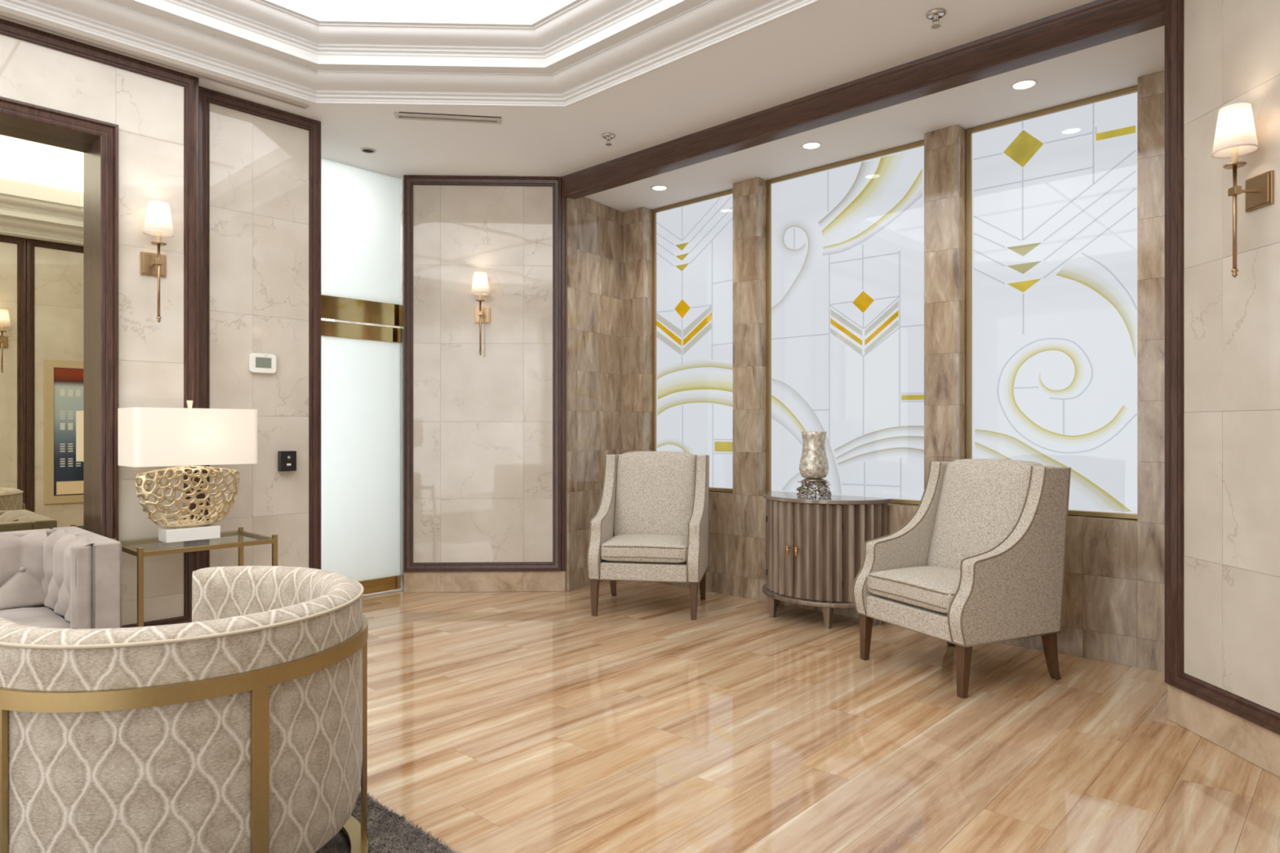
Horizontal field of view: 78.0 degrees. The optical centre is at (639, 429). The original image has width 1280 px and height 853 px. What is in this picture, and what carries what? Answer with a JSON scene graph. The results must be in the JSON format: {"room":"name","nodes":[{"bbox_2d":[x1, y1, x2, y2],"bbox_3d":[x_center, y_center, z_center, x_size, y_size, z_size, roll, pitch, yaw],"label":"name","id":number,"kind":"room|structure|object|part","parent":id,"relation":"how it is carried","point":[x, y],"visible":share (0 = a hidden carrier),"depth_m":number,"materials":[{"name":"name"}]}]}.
{"room":"waiting lounge","nodes":[
{"label":"waiting lounge","id":0,"kind":"room"},
{"bbox_2d":[0,17,199,627],"bbox_3d":[-4.361,-0.338,2.201,0.238,3.075,5.671,0,0,43],"label":"wall","id":1,"kind":"structure","parent":0,"point":[155,108],"depth_m":4.03,"materials":[{"name":"paint"}]},
{"bbox_2d":[0,96,118,541],"bbox_3d":[-3.534,-0.323,3.046,0.196,2.385,2.574,0,0,43],"label":"wall mirror","id":2,"kind":"object","parent":1,"relation":"attached to","point":[59,170],"visible":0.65,"depth_m":3.88,"materials":[{"name":"clear mirror"}]},
{"bbox_2d":[140,200,173,322],"bbox_3d":[-2.443,-0.843,4.004,0.162,0.604,0.133,0,0,43],"label":"wall sconce","id":3,"kind":"object","parent":1,"relation":"attached to","point":[158,223],"visible":1,"depth_m":3.99,"materials":[{"name":"white fabric"}]},
{"bbox_3d":[-2.458,-0.849,4.018,0.093,0.028,0.034,0,0,43],"label":"arm","id":4,"kind":"part","parent":3,"relation":"part of","materials":[{"name":"gold metal"}]},
{"bbox_3d":[-2.433,-1.067,3.994,0.132,0.155,0.132,0,0,43],"label":"lamp shade","id":5,"kind":"part","parent":3,"relation":"part of","materials":[{"name":"white fabric"}]},
{"bbox_3d":[-2.433,-0.941,3.994,0.068,0.008,0.068,0,0,43],"label":"drip dish","id":6,"kind":"part","parent":3,"relation":"part of","materials":[{"name":"gold metal"}]},
{"bbox_3d":[-2.433,-0.741,3.994,0.020,0.399,0.021,0,0,43],"label":"stem","id":7,"kind":"part","parent":3,"relation":"part of","materials":[{"name":"gold metal"}]},
{"bbox_2d":[199,86,320,569],"bbox_3d":[-2.233,-0.338,4.587,0.138,3.075,0.721,0,0,43],"label":"wall","id":8,"kind":"structure","parent":0,"point":[260,165],"depth_m":4.58,"materials":[{"name":"paint"}]},
{"bbox_2d":[248,353,276,373],"bbox_3d":[-2.179,-0.383,4.561,0.027,0.112,0.150,0,0,43],"label":"thermostat","id":9,"kind":"object","parent":8,"relation":"attached to","point":[257,362],"visible":1,"depth_m":4.55,"materials":[{"name":"white plastic"}]},
{"bbox_2d":[277,450,296,471],"bbox_3d":[-2.078,0.184,4.654,0.048,0.118,0.092,0,0,43],"label":"card reader","id":10,"kind":"object","parent":8,"relation":"attached to","point":[286,460],"visible":1,"depth_m":4.63,"materials":[{"name":"black plastic"}]},
{"bbox_2d":[403,175,561,572],"bbox_3d":[-1.151,-0.338,5.895,1.190,3.075,0.138,0,0,-2],"label":"wall","id":11,"kind":"structure","parent":0,"point":[482,433],"depth_m":5.85,"materials":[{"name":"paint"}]},
{"bbox_2d":[320,158,403,327],"bbox_3d":[-2.092,-1.321,5.569,0.064,1.107,0.912,0,0,43],"label":"glass door","id":12,"kind":"structure","parent":11,"relation":"in","point":[361,208],"depth_m":5.65,"materials":[{"name":"white glass"}]},
{"bbox_2d":[320,320,404,597],"bbox_3d":[-2.093,0.229,5.571,0.060,1.967,0.914,0,0,43],"label":"door","id":13,"kind":"structure","parent":11,"relation":"in","point":[362,366],"depth_m":5.67,"materials":[{"name":"glass"}]},
{"bbox_3d":[-2.098,-0.702,5.566,0.044,0.107,0.880,0,0,43],"label":"rail","id":14,"kind":"part","parent":13,"relation":"part of","materials":[{"name":"gold metal"}]},
{"bbox_3d":[-2.096,1.132,5.568,0.044,0.100,0.885,0,0,43],"label":"rail","id":15,"kind":"part","parent":13,"relation":"part of","materials":[{"name":"gold metal"}]},
{"bbox_2d":[334,178,404,591],"bbox_3d":[-2.129,-0.338,6.295,1.100,3.075,0.096,0,0,43],"label":"door frame","id":16,"kind":"structure","parent":11,"relation":"attached to","point":[402,180],"depth_m":5.90,"materials":[{"name":"metal"}]},
{"bbox_2d":[471,271,490,355],"bbox_3d":[-1.164,-0.843,5.771,0.133,0.604,0.162,0,0,-2],"label":"wall sconce","id":17,"kind":"object","parent":11,"relation":"attached to","point":[480,287],"visible":1,"depth_m":5.75,"materials":[{"name":"white fabric"}]},
{"bbox_3d":[-1.164,-0.741,5.757,0.021,0.399,0.020,0,0,-2],"label":"stem","id":18,"kind":"part","parent":17,"relation":"part of","materials":[{"name":"gold metal"}]},
{"bbox_3d":[-1.164,-1.067,5.757,0.132,0.155,0.132,0,0,-2],"label":"lamp shade","id":19,"kind":"part","parent":17,"relation":"part of","materials":[{"name":"white fabric"}]},
{"bbox_3d":[-1.165,-0.849,5.791,0.034,0.028,0.093,0,0,-2],"label":"arm","id":20,"kind":"part","parent":17,"relation":"part of","materials":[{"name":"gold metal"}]},
{"bbox_2d":[404,571,564,592],"bbox_3d":[-1.147,1.123,5.854,1.185,0.152,0.020,0,0,-2],"label":"baseboard","id":21,"kind":"structure","parent":11,"relation":"attached to","point":[469,581],"depth_m":5.84,"materials":[{"name":"stone"}]},
{"bbox_2d":[561,179,565,571],"bbox_3d":[-0.568,-0.413,5.870,0.026,2.920,0.030,0,0,-2],"label":"trim","id":22,"kind":"structure","parent":11,"relation":"attached to","point":[563,198],"depth_m":5.86,"materials":[{"name":"brown wood"}]},
{"bbox_2d":[0,0,1095,179],"bbox_3d":[-2.040,-2.082,1.698,7.900,0.427,8.300,0,0,43],"label":"ceiling","id":23,"kind":"structure","parent":0,"point":[559,76],"depth_m":4.18,"materials":[{"name":"paint"}]},
{"bbox_2d":[0,11,308,109],"bbox_3d":[-3.143,-1.869,3.272,0.050,0.013,3.560,0,0,43],"label":"crown molding","id":24,"kind":"structure","parent":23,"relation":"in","point":[4,15],"depth_m":3.96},
{"bbox_2d":[360,147,376,153],"bbox_3d":[-1.823,-1.871,5.296,0.104,0.007,0.104,0,0,43],"label":"recessed can","id":25,"kind":"object","parent":23,"relation":"attached to","point":[367,150],"visible":1,"depth_m":5.30,"materials":[{"name":"metal"}]},
{"bbox_3d":[-1.440,-2.067,1.712,3.962,0.161,5.082,0,0,43],"label":"cornice","id":26,"kind":"part","parent":23,"relation":"part of","materials":[{"name":"paint"}]},
{"bbox_3d":[-1.440,-1.927,1.712,4.436,0.118,5.556,0,0,43],"label":"cornice","id":27,"kind":"part","parent":23,"relation":"part of","materials":[{"name":"paint"}]},
{"bbox_2d":[394,111,501,124],"bbox_3d":[-1.145,-1.869,4.733,0.626,0.013,0.081,0,0,-8],"label":"ceiling vent","id":28,"kind":"object","parent":23,"relation":"in","point":[398,115],"visible":1,"depth_m":4.72,"materials":[{"name":"metal"}]},
{"bbox_3d":[-1.149,-1.869,4.736,0.573,0.008,0.003,0,0,-8],"label":"blade","id":29,"kind":"part","parent":28,"relation":"part of","materials":[{"name":"white metal"}]},
{"bbox_2d":[601,133,615,146],"bbox_3d":[-0.200,-1.845,5.027,0.088,0.059,0.088,0,0,43],"label":"sprinkler","id":30,"kind":"object","parent":23,"relation":"attached to","point":[608,136],"visible":1,"depth_m":5.01,"materials":[{"name":"silver metal"}]},
{"bbox_2d":[560,0,1164,199],"bbox_3d":[0.839,-1.800,4.598,3.815,0.150,0.110,0,0,43],"label":"trim","id":31,"kind":"structure","parent":23,"relation":"attached to","point":[1097,22],"depth_m":4.10,"materials":[{"name":"brown wood"}]},
{"bbox_2d":[584,25,1164,212],"bbox_3d":[1.169,-1.820,5.029,4.350,0.080,0.950,0,0,43],"label":"soffit","id":32,"kind":"object","parent":23,"relation":"attached to","point":[1114,65],"visible":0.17,"depth_m":4.52,"materials":[{"name":"paint"}]},
{"bbox_2d":[650,185,667,191],"bbox_3d":[0.143,-1.776,5.801,0.128,0.006,0.128,0,0,43],"label":"recessed light","id":33,"kind":"object","parent":32,"relation":"attached to","point":[658,188],"visible":1,"depth_m":5.80,"materials":[{"name":"white plastic"}]},
{"bbox_2d":[800,141,822,149],"bbox_3d":[1.071,-1.776,4.935,0.128,0.006,0.128,0,0,43],"label":"recessed light","id":34,"kind":"object","parent":32,"relation":"attached to","point":[811,144],"visible":1,"depth_m":4.93,"materials":[{"name":"white plastic"}]},
{"bbox_2d":[1010,78,1037,89],"bbox_3d":[1.976,-1.776,4.064,0.128,0.006,0.128,0,0,43],"label":"recessed light","id":35,"kind":"object","parent":32,"relation":"attached to","point":[1023,84],"visible":1,"depth_m":4.07,"materials":[{"name":"white plastic"}]},
{"bbox_2d":[925,8,946,28],"bbox_3d":[1.332,-1.845,3.554,0.088,0.059,0.088,0,0,43],"label":"sprinkler","id":36,"kind":"object","parent":23,"relation":"attached to","point":[936,14],"visible":1,"depth_m":3.54,"materials":[{"name":"silver metal"}]},
{"bbox_2d":[564,196,622,591],"bbox_3d":[-0.374,-0.290,6.186,0.092,2.980,0.720,0,0,33],"label":"wall","id":37,"kind":"structure","parent":0,"point":[593,229],"depth_m":6.08,"materials":[{"name":"tile"}]},
{"bbox_2d":[359,580,1279,852],"bbox_3d":[-1.675,1.230,1.869,7.400,0.060,9.050,0,0,43],"label":"floor","id":38,"kind":"structure","parent":0,"point":[498,722],"depth_m":3.03,"materials":[{"name":"wood"}]},
{"bbox_2d":[0,526,121,628],"bbox_3d":[-3.177,0.818,2.707,0.770,0.761,2.226,0,0,43],"label":"tufted sofa","id":39,"kind":"object","parent":38,"relation":"on","point":[67,577],"visible":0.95,"depth_m":3.32,"materials":[{"name":"beige fabric"}]},
{"bbox_3d":[-3.423,0.781,2.935,0.100,0.638,2.029,0,0,43],"label":"frame","id":40,"kind":"part","parent":39,"relation":"part of","materials":[{"name":"beige fabric"}]},
{"bbox_2d":[0,607,71,628],"bbox_3d":[-2.792,0.843,3.014,0.616,0.145,0.972,0,0,43],"label":"seat cushion","id":41,"kind":"object","parent":39,"relation":"on","point":[43,617],"depth_m":3.29,"materials":[{"name":"beige fabric"}]},
{"bbox_3d":[-2.464,0.626,3.387,0.646,0.348,0.070,0,0,43],"label":"tufted arm","id":42,"kind":"part","parent":39,"relation":"part of","materials":[{"name":"beige fabric"}]},
{"bbox_3d":[-2.253,0.778,3.186,0.068,0.643,0.068,0,0,43],"label":"arm","id":43,"kind":"part","parent":39,"relation":"part of","materials":[{"name":"beige fabric"}]},
{"bbox_3d":[-2.452,0.780,3.485,0.770,0.640,0.098,0,0,43],"label":"arm","id":44,"kind":"part","parent":39,"relation":"part of","materials":[{"name":"beige fabric"}]},
{"bbox_2d":[111,527,277,626],"bbox_3d":[-2.234,0.868,3.968,0.470,0.663,0.622,0,0,43],"label":"side table","id":45,"kind":"object","parent":38,"relation":"on","point":[139,553],"visible":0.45,"depth_m":3.83,"materials":[{"name":"gold metal"}]},
{"bbox_3d":[-2.438,0.567,3.749,0.426,0.022,0.022,0,0,43],"label":"rail","id":46,"kind":"part","parent":45,"relation":"part of","materials":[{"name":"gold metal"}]},
{"bbox_3d":[-2.274,0.868,3.596,0.022,0.663,0.022,0,0,43],"label":"leg","id":47,"kind":"part","parent":45,"relation":"part of","materials":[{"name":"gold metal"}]},
{"bbox_3d":[-2.397,0.567,4.121,0.022,0.022,0.578,0,0,43],"label":"rail","id":48,"kind":"part","parent":45,"relation":"part of","materials":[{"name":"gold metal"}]},
{"bbox_2d":[118,400,257,542],"bbox_3d":[-2.248,0.201,3.945,0.300,0.694,0.556,0,0,43],"label":"table lamp","id":49,"kind":"object","parent":45,"relation":"on","point":[184,438],"visible":1,"depth_m":3.86,"materials":[{"name":"white fabric"}]},
{"bbox_3d":[-2.248,0.331,3.945,0.164,0.304,0.472,0,0,43],"label":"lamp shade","id":50,"kind":"part","parent":49,"relation":"part of","materials":[{"name":"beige metal"}]},
{"bbox_3d":[-2.248,0.034,3.945,0.300,0.277,0.556,0,0,43],"label":"lamp shade","id":51,"kind":"part","parent":49,"relation":"part of","materials":[{"name":"white fabric"}]},
{"bbox_3d":[-2.070,0.567,3.816,0.022,0.022,0.578,0,0,43],"label":"rail","id":52,"kind":"part","parent":45,"relation":"part of","materials":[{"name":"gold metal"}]},
{"bbox_3d":[-2.193,0.868,4.341,0.022,0.663,0.022,0,0,43],"label":"leg","id":53,"kind":"part","parent":45,"relation":"part of","materials":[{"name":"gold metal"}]},
{"bbox_3d":[-2.029,0.567,4.188,0.426,0.022,0.022,0,0,43],"label":"rail","id":54,"kind":"part","parent":45,"relation":"part of","materials":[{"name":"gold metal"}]},
{"bbox_3d":[-1.865,0.868,4.035,0.022,0.663,0.022,0,0,43],"label":"leg","id":55,"kind":"part","parent":45,"relation":"part of","materials":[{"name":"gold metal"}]},
{"bbox_2d":[315,790,460,852],"bbox_3d":[-1.648,1.190,1.532,2.700,0.018,2.594,0,0,43],"label":"shag rug","id":56,"kind":"object","parent":38,"relation":"on","point":[388,832],"visible":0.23,"depth_m":2.31,"materials":[{"name":"grey carpet"}]},
{"bbox_2d":[0,565,368,852],"bbox_3d":[-1.129,0.802,2.060,0.782,0.756,0.894,0,0,2],"label":"barrel chair","id":57,"kind":"object","parent":56,"relation":"on","point":[241,726],"visible":1,"depth_m":1.70,"materials":[{"name":"fabric"}]},
{"bbox_2d":[586,451,709,620],"bbox_3d":[0.077,0.676,5.356,0.726,1.047,0.721,0,0,10],"label":"armchair","id":58,"kind":"object","parent":38,"relation":"on","point":[650,523],"visible":1,"depth_m":5.40,"materials":[{"name":"beige fabric"}]},
{"bbox_3d":[-0.292,1.080,5.116,0.053,0.240,0.055,0,0,10],"label":"leg","id":59,"kind":"part","parent":58,"relation":"part of","materials":[{"name":"brown wood"}]},
{"bbox_3d":[-0.239,0.570,5.412,0.079,0.790,0.711,0,0,10],"label":"arm panel","id":60,"kind":"part","parent":58,"relation":"part of","materials":[{"name":"beige fabric"}]},
{"bbox_3d":[-0.193,1.080,5.681,0.053,0.240,0.096,0,0,10],"label":"leg","id":61,"kind":"part","parent":58,"relation":"part of","materials":[{"name":"brown wood"}]},
{"bbox_3d":[0.072,0.909,5.325,0.564,0.108,0.615,0,0,10],"label":"seat rail","id":62,"kind":"part","parent":58,"relation":"part of","materials":[{"name":"beige fabric"}]},
{"bbox_2d":[600,533,688,563],"bbox_3d":[0.061,0.779,5.268,0.564,0.146,0.512,0,0,10],"label":"seat cushion","id":63,"kind":"object","parent":58,"relation":"on","point":[615,548],"depth_m":5.04,"materials":[{"name":"beige fabric"}]},
{"bbox_2d":[613,451,695,536],"bbox_3d":[0.110,0.457,5.542,0.564,0.607,0.269,0,0,10],"label":"cushion","id":64,"kind":"object","parent":58,"relation":"on","point":[655,491],"depth_m":5.47,"materials":[{"name":"beige fabric"}]},
{"bbox_3d":[0.342,1.080,5.004,0.053,0.240,0.055,0,0,10],"label":"leg","id":65,"kind":"part","parent":58,"relation":"part of","materials":[{"name":"brown wood"}]},
{"bbox_3d":[0.393,0.570,5.300,0.079,0.790,0.711,0,0,10],"label":"arm panel","id":66,"kind":"part","parent":58,"relation":"part of","materials":[{"name":"beige fabric"}]},
{"bbox_3d":[0.442,1.080,5.569,0.053,0.240,0.096,0,0,10],"label":"leg","id":67,"kind":"part","parent":58,"relation":"part of","materials":[{"name":"brown wood"}]},
{"bbox_2d":[762,491,890,629],"bbox_3d":[1.083,0.811,4.992,0.867,0.777,0.420,0,0,43],"label":"base cabinet","id":68,"kind":"object","parent":38,"relation":"on","point":[815,551],"visible":0.89,"depth_m":4.81,"materials":[{"name":"brown wood"}]},
{"bbox_3d":[0.880,0.746,5.285,0.065,0.588,0.283,0,0,19],"label":"panel","id":69,"kind":"part","parent":68,"relation":"part of","materials":[{"name":"brown wood"}]},
{"bbox_3d":[0.851,1.133,5.058,0.052,0.135,0.052,0,0,43],"label":"leg","id":70,"kind":"part","parent":68,"relation":"part of","materials":[{"name":"brown wood"}]},
{"bbox_3d":[0.894,0.746,5.017,0.062,0.584,0.293,0,0,-24],"label":"door","id":71,"kind":"part","parent":68,"relation":"part of","materials":[{"name":"brown wood"}]},
{"bbox_3d":[0.916,0.746,4.890,0.020,0.059,0.038,0,0,43],"label":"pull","id":72,"kind":"part","parent":68,"relation":"part of","materials":[{"name":"gold metal"}]},
{"bbox_3d":[0.961,0.746,4.844,0.020,0.059,0.038,0,0,43],"label":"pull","id":73,"kind":"part","parent":68,"relation":"part of","materials":[{"name":"gold metal"}]},
{"bbox_3d":[1.087,1.056,4.996,0.867,0.028,0.409,0,0,43],"label":"moulding","id":74,"kind":"part","parent":68,"relation":"part of","materials":[{"name":"brown wood"}]},
{"bbox_2d":[796,431,831,497],"bbox_3d":[1.099,0.218,4.991,0.215,0.414,0.217,0,0,43],"label":"hurricane vase","id":75,"kind":"object","parent":68,"relation":"on","point":[814,464],"visible":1,"depth_m":4.93,"materials":[{"name":"silver glass"}]},
{"bbox_3d":[1.099,0.160,4.991,0.184,0.297,0.184,0,0,43],"label":"glass","id":76,"kind":"part","parent":75,"relation":"part of","materials":[{"name":"glass"}]},
{"bbox_3d":[1.086,0.746,4.819,0.294,0.584,0.062,0,0,26],"label":"door","id":77,"kind":"part","parent":68,"relation":"part of","materials":[{"name":"brown wood"}]},
{"bbox_3d":[1.137,1.133,4.778,0.052,0.135,0.052,0,0,43],"label":"leg","id":78,"kind":"part","parent":68,"relation":"part of","materials":[{"name":"brown wood"}]},
{"bbox_3d":[1.371,0.746,4.806,0.321,0.588,0.071,0,0,-20],"label":"panel","id":79,"kind":"part","parent":68,"relation":"part of","materials":[{"name":"brown wood"}]},
{"bbox_3d":[1.477,1.133,4.864,0.052,0.135,0.052,0,0,43],"label":"leg","id":80,"kind":"part","parent":68,"relation":"part of","materials":[{"name":"brown wood"}]},
{"bbox_2d":[852,458,1071,698],"bbox_3d":[1.592,0.676,3.969,0.721,1.047,0.726,0,0,-25],"label":"armchair","id":81,"kind":"object","parent":38,"relation":"on","point":[980,560],"visible":1,"depth_m":3.78,"materials":[{"name":"beige fabric"}]},
{"bbox_3d":[1.184,1.080,4.134,0.055,0.240,0.053,0,0,-25],"label":"leg","id":82,"kind":"part","parent":81,"relation":"part of","materials":[{"name":"brown wood"}]},
{"bbox_3d":[1.457,0.570,4.260,0.711,0.790,0.079,0,0,-25],"label":"arm panel","id":83,"kind":"part","parent":81,"relation":"part of","materials":[{"name":"beige fabric"}]},
{"bbox_3d":[1.564,0.909,3.956,0.615,0.108,0.564,0,0,-25],"label":"seat rail","id":84,"kind":"part","parent":81,"relation":"part of","materials":[{"name":"beige fabric"}]},
{"bbox_2d":[867,565,959,613],"bbox_3d":[1.511,0.779,3.932,0.512,0.146,0.564,0,0,-25],"label":"seat cushion","id":85,"kind":"object","parent":81,"relation":"on","point":[918,589],"depth_m":3.84,"materials":[{"name":"beige fabric"}]},
{"bbox_3d":[1.704,1.080,4.377,0.096,0.240,0.053,0,0,-25],"label":"leg","id":86,"kind":"part","parent":81,"relation":"part of","materials":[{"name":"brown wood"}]},
{"bbox_3d":[1.456,1.080,3.550,0.055,0.240,0.053,0,0,-25],"label":"leg","id":87,"kind":"part","parent":81,"relation":"part of","materials":[{"name":"brown wood"}]},
{"bbox_2d":[927,458,1044,569],"bbox_3d":[1.764,0.457,4.049,0.269,0.607,0.564,0,0,-25],"label":"cushion","id":88,"kind":"object","parent":81,"relation":"on","point":[974,504],"depth_m":4.02,"materials":[{"name":"beige fabric"}]},
{"bbox_3d":[1.728,0.570,3.679,0.711,0.790,0.079,0,0,-25],"label":"arm panel","id":89,"kind":"part","parent":81,"relation":"part of","materials":[{"name":"beige fabric"}]},
{"bbox_3d":[1.976,1.080,3.793,0.096,0.240,0.053,0,0,-25],"label":"leg","id":90,"kind":"part","parent":81,"relation":"part of","materials":[{"name":"brown wood"}]},
{"bbox_2d":[622,70,1164,671],"bbox_3d":[1.377,-0.290,5.252,4.150,2.980,0.300,0,0,43],"label":"wall","id":91,"kind":"structure","parent":0,"point":[1113,598],"depth_m":4.65,"materials":[{"name":"tile"}]},
{"bbox_2d":[652,189,733,492],"bbox_3d":[0.431,-0.657,6.094,0.878,2.241,0.038,0,0,43],"label":"glass panel","id":92,"kind":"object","parent":91,"relation":"attached to","point":[692,240],"depth_m":6.10,"materials":[{"name":"white glass"}]},
{"bbox_2d":[766,140,924,505],"bbox_3d":[1.350,-0.657,5.238,1.196,2.241,0.038,0,0,43],"label":"glass panel","id":93,"kind":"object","parent":91,"relation":"attached to","point":[845,239],"depth_m":5.21,"materials":[{"name":"white glass"}]},
{"bbox_2d":[965,85,1138,519],"bbox_3d":[2.266,-0.657,4.383,0.896,2.241,0.038,0,0,43],"label":"glass panel","id":94,"kind":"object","parent":91,"relation":"attached to","point":[1051,220],"depth_m":4.35,"materials":[{"name":"white glass"}]},
{"bbox_2d":[1167,0,1279,735],"bbox_3d":[2.258,-0.338,2.697,0.138,3.075,1.160,0,0,-2],"label":"wall","id":95,"kind":"structure","parent":0,"point":[1224,329],"depth_m":2.99,"materials":[{"name":"paint"}]},
{"bbox_2d":[1164,0,1167,683],"bbox_3d":[2.200,-0.413,3.267,0.054,2.920,0.016,0,0,-2],"label":"trim","id":96,"kind":"structure","parent":95,"relation":"attached to","point":[1166,1],"depth_m":3.26,"materials":[{"name":"brown wood"}]},
{"bbox_2d":[1167,684,1279,777],"bbox_3d":[2.216,1.123,2.700,0.022,0.152,1.150,0,0,-2],"label":"baseboard","id":97,"kind":"structure","parent":95,"relation":"attached to","point":[1250,741],"depth_m":2.96,"materials":[{"name":"stone"}]},
{"bbox_2d":[1211,102,1274,277],"bbox_3d":[2.130,-0.843,2.810,0.162,0.604,0.133,0,0,-2],"label":"wall sconce","id":98,"kind":"object","parent":95,"relation":"attached to","point":[1235,136],"visible":1,"depth_m":2.79,"materials":[{"name":"white fabric"}]},
{"bbox_3d":[2.115,-0.741,2.810,0.020,0.399,0.021,0,0,-2],"label":"stem","id":99,"kind":"part","parent":98,"relation":"part of","materials":[{"name":"gold metal"}]},
{"bbox_3d":[2.115,-0.941,2.810,0.068,0.008,0.068,0,0,-2],"label":"drip dish","id":100,"kind":"part","parent":98,"relation":"part of","materials":[{"name":"gold metal"}]},
{"bbox_3d":[2.115,-1.067,2.810,0.132,0.155,0.132,0,0,-2],"label":"lamp shade","id":101,"kind":"part","parent":98,"relation":"part of","materials":[{"name":"white fabric"}]},
{"bbox_3d":[2.150,-0.849,2.811,0.093,0.028,0.034,0,0,-2],"label":"arm","id":102,"kind":"part","parent":98,"relation":"part of","materials":[{"name":"gold metal"}]}
]}

